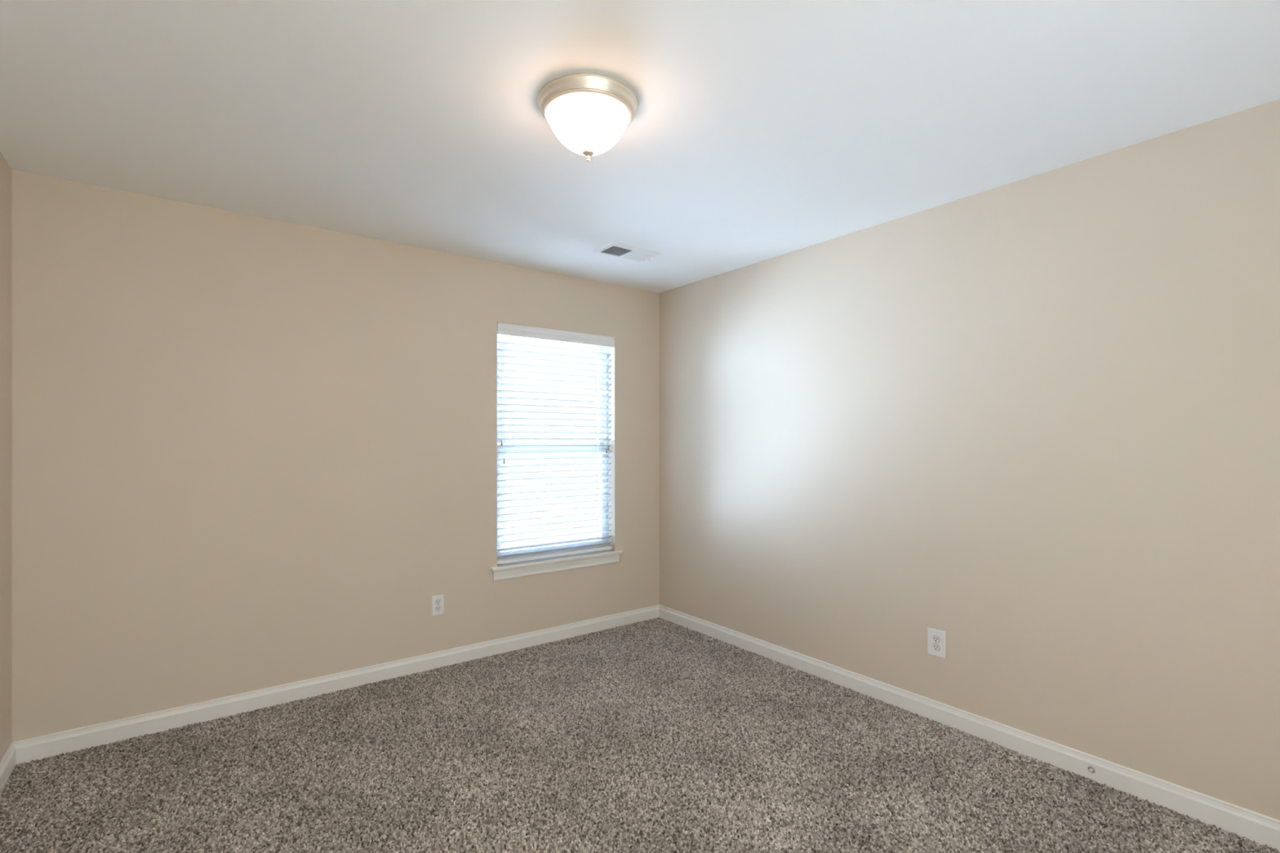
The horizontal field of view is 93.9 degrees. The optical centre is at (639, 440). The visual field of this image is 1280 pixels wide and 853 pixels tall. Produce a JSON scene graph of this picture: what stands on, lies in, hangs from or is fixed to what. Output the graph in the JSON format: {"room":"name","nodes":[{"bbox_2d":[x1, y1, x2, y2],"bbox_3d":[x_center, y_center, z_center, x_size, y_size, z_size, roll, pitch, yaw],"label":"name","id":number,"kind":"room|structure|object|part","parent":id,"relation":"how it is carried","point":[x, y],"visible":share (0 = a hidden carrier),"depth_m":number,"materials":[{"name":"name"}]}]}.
{"room":"empty bedroom","nodes":[
{"label":"empty bedroom","id":0,"kind":"room"},
{"bbox_2d":[0,151,12,761],"bbox_3d":[-1.321,0.156,0.673,0.140,2.540,4.360,0,0,-37],"label":"wall","id":1,"kind":"structure","parent":0,"point":[6,171],"depth_m":2.37,"materials":[{"name":"beige paint"}]},
{"bbox_2d":[0,742,15,792],"bbox_3d":[-1.302,1.290,0.775,0.014,0.103,4.220,0,0,-37],"label":"baseboard","id":2,"kind":"structure","parent":1,"relation":"attached to","point":[7,763],"depth_m":2.35,"materials":[{"name":"white paint"}]},
{"bbox_2d":[12,169,659,742],"bbox_3d":[-1.259,0.156,3.540,3.696,2.540,0.140,0,0,-37],"label":"wall","id":3,"kind":"structure","parent":0,"point":[250,453],"depth_m":2.97,"materials":[{"name":"beige paint"}]},
{"bbox_2d":[13,604,659,765],"bbox_3d":[-1.212,1.290,3.478,3.416,0.103,0.014,0,0,-37],"label":"baseboard","id":4,"kind":"structure","parent":3,"relation":"attached to","point":[42,747],"depth_m":3.04,"materials":[{"name":"white paint"}]},
{"bbox_2d":[431,594,444,616],"bbox_3d":[-1.184,0.965,3.504,0.070,0.114,0.008,0,0,-37],"label":"wall outlet","id":5,"kind":"object","parent":3,"relation":"attached to","point":[437,602],"visible":1,"depth_m":3.50,"materials":[{"name":"white plastic"}]},
{"bbox_2d":[435,605,440,611],"bbox_3d":[-1.182,0.985,3.502,0.034,0.028,0.003,0,0,-37],"label":"receptacle","id":6,"kind":"object","parent":5,"relation":"attached to","point":[437,608],"depth_m":3.50,"materials":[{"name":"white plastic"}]},
{"bbox_2d":[435,599,440,604],"bbox_3d":[-1.182,0.946,3.502,0.034,0.028,0.003,0,0,-37],"label":"receptacle","id":7,"kind":"object","parent":5,"relation":"attached to","point":[437,602],"depth_m":3.50,"materials":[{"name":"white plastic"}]},
{"bbox_2d":[490,334,622,580],"bbox_3d":[-0.567,0.064,4.043,0.985,1.610,0.170,0,0,-37],"label":"window","id":8,"kind":"structure","parent":3,"relation":"in","point":[535,566],"depth_m":4.04,"materials":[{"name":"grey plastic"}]},
{"bbox_3d":[-0.611,-0.321,4.097,0.846,0.794,0.025,0,0,-37],"label":"sash","id":9,"kind":"part","parent":8,"relation":"part of","materials":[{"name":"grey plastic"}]},
{"bbox_3d":[-0.595,0.402,4.075,0.846,0.728,0.025,0,0,-37],"label":"sash","id":10,"kind":"part","parent":8,"relation":"part of","materials":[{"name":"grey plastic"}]},
{"bbox_2d":[497,322,614,564],"bbox_3d":[-0.554,0.019,4.023,0.886,1.515,0.068,0,0,-37],"label":"window blind","id":11,"kind":"object","parent":8,"relation":"attached to","point":[503,329],"visible":0.96,"depth_m":4.00,"materials":[{"name":"white plastic"}]},
{"bbox_3d":[-0.868,-0.335,3.753,0.002,0.670,0.003,0,0,-37],"label":"tilt cord","id":12,"kind":"part","parent":11,"relation":"part of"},
{"bbox_3d":[-0.855,-0.278,3.762,0.002,0.783,0.003,0,0,-37],"label":"tilt cord","id":13,"kind":"part","parent":11,"relation":"part of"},
{"bbox_3d":[-0.561,0.766,4.028,0.871,0.021,0.050,0,0,-37],"label":"rail","id":14,"kind":"part","parent":11,"relation":"part of","materials":[{"name":"white plastic"}]},
{"bbox_3d":[-0.235,-0.308,4.231,0.006,0.724,0.002,0,0,-23],"label":"lift cord","id":15,"kind":"part","parent":11,"relation":"part of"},
{"bbox_3d":[-0.548,0.798,4.019,0.985,0.019,0.108,0,0,-37],"label":"sill","id":16,"kind":"part","parent":8,"relation":"part of","materials":[{"name":"white paint"}]},
{"bbox_3d":[-0.602,0.024,4.085,0.891,1.529,0.062,0,0,-37],"label":"frame","id":17,"kind":"part","parent":8,"relation":"part of","materials":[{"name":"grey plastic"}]},
{"bbox_2d":[0,0,1279,293],"bbox_3d":[0.055,-1.174,1.800,3.696,0.120,4.500,0,0,-37],"label":"ceiling","id":18,"kind":"structure","parent":0,"point":[759,131],"depth_m":1.99,"materials":[{"name":"paint"}]},
{"bbox_2d":[537,72,637,162],"bbox_3d":[-0.171,-1.016,1.970,0.328,0.194,0.328,0,0,-37],"label":"ceiling light","id":19,"kind":"object","parent":18,"relation":"attached to","point":[588,113],"visible":1,"depth_m":1.88,"materials":[{"name":"white glass"}]},
{"bbox_3d":[-0.171,-1.009,1.970,0.270,0.124,0.270,0,0,-37],"label":"lamp shade","id":20,"kind":"part","parent":19,"relation":"part of","materials":[{"name":"white glass"}]},
{"bbox_2d":[591,241,661,262],"bbox_3d":[-0.076,-1.104,3.534,0.354,0.020,0.213,0,0,-37],"label":"ceiling vent","id":21,"kind":"object","parent":18,"relation":"in","point":[613,248],"visible":1,"depth_m":3.52,"materials":[{"name":"white metal"}]},
{"bbox_2d":[0,617,1279,852],"bbox_3d":[0.056,1.375,1.800,3.408,0.102,4.214,0,0,-37],"label":"floor","id":22,"kind":"structure","parent":0,"point":[658,735],"depth_m":2.35,"materials":[{"name":"beige carpet"}]},
{"bbox_2d":[659,98,1279,820],"bbox_3d":[1.516,0.156,2.816,0.140,2.540,4.360,0,0,-37],"label":"wall","id":23,"kind":"structure","parent":0,"point":[1033,423],"depth_m":2.53,"materials":[{"name":"beige paint"}]},
{"bbox_2d":[927,626,946,658],"bbox_3d":[1.407,0.962,2.838,0.008,0.127,0.086,0,0,-37],"label":"wall outlet","id":24,"kind":"object","parent":23,"relation":"attached to","point":[936,639],"visible":1,"depth_m":2.83,"materials":[{"name":"white plastic"}]},
{"bbox_2d":[932,644,939,650],"bbox_3d":[1.405,0.981,2.837,0.003,0.028,0.034,0,0,-37],"label":"receptacle","id":25,"kind":"object","parent":24,"relation":"attached to","point":[935,646],"depth_m":2.84,"materials":[{"name":"white plastic"}]},
{"bbox_2d":[932,635,939,642],"bbox_3d":[1.405,0.942,2.837,0.003,0.028,0.034,0,0,-37],"label":"receptacle","id":26,"kind":"object","parent":24,"relation":"attached to","point":[935,638],"depth_m":2.84,"materials":[{"name":"white plastic"}]},
{"bbox_2d":[658,604,1279,852],"bbox_3d":[1.413,1.290,2.826,0.014,0.103,4.220,0,0,-37],"label":"baseboard","id":27,"kind":"structure","parent":23,"relation":"attached to","point":[1263,829],"depth_m":2.52,"materials":[{"name":"white paint"}]},
{"bbox_2d":[1087,766,1095,773],"bbox_3d":[1.766,1.289,2.340,0.008,0.026,0.026,0,0,-37],"label":"door stop","id":28,"kind":"object","parent":27,"relation":"attached to","point":[1091,769],"visible":1,"depth_m":2.34,"materials":[{"name":"metal"}]}
]}

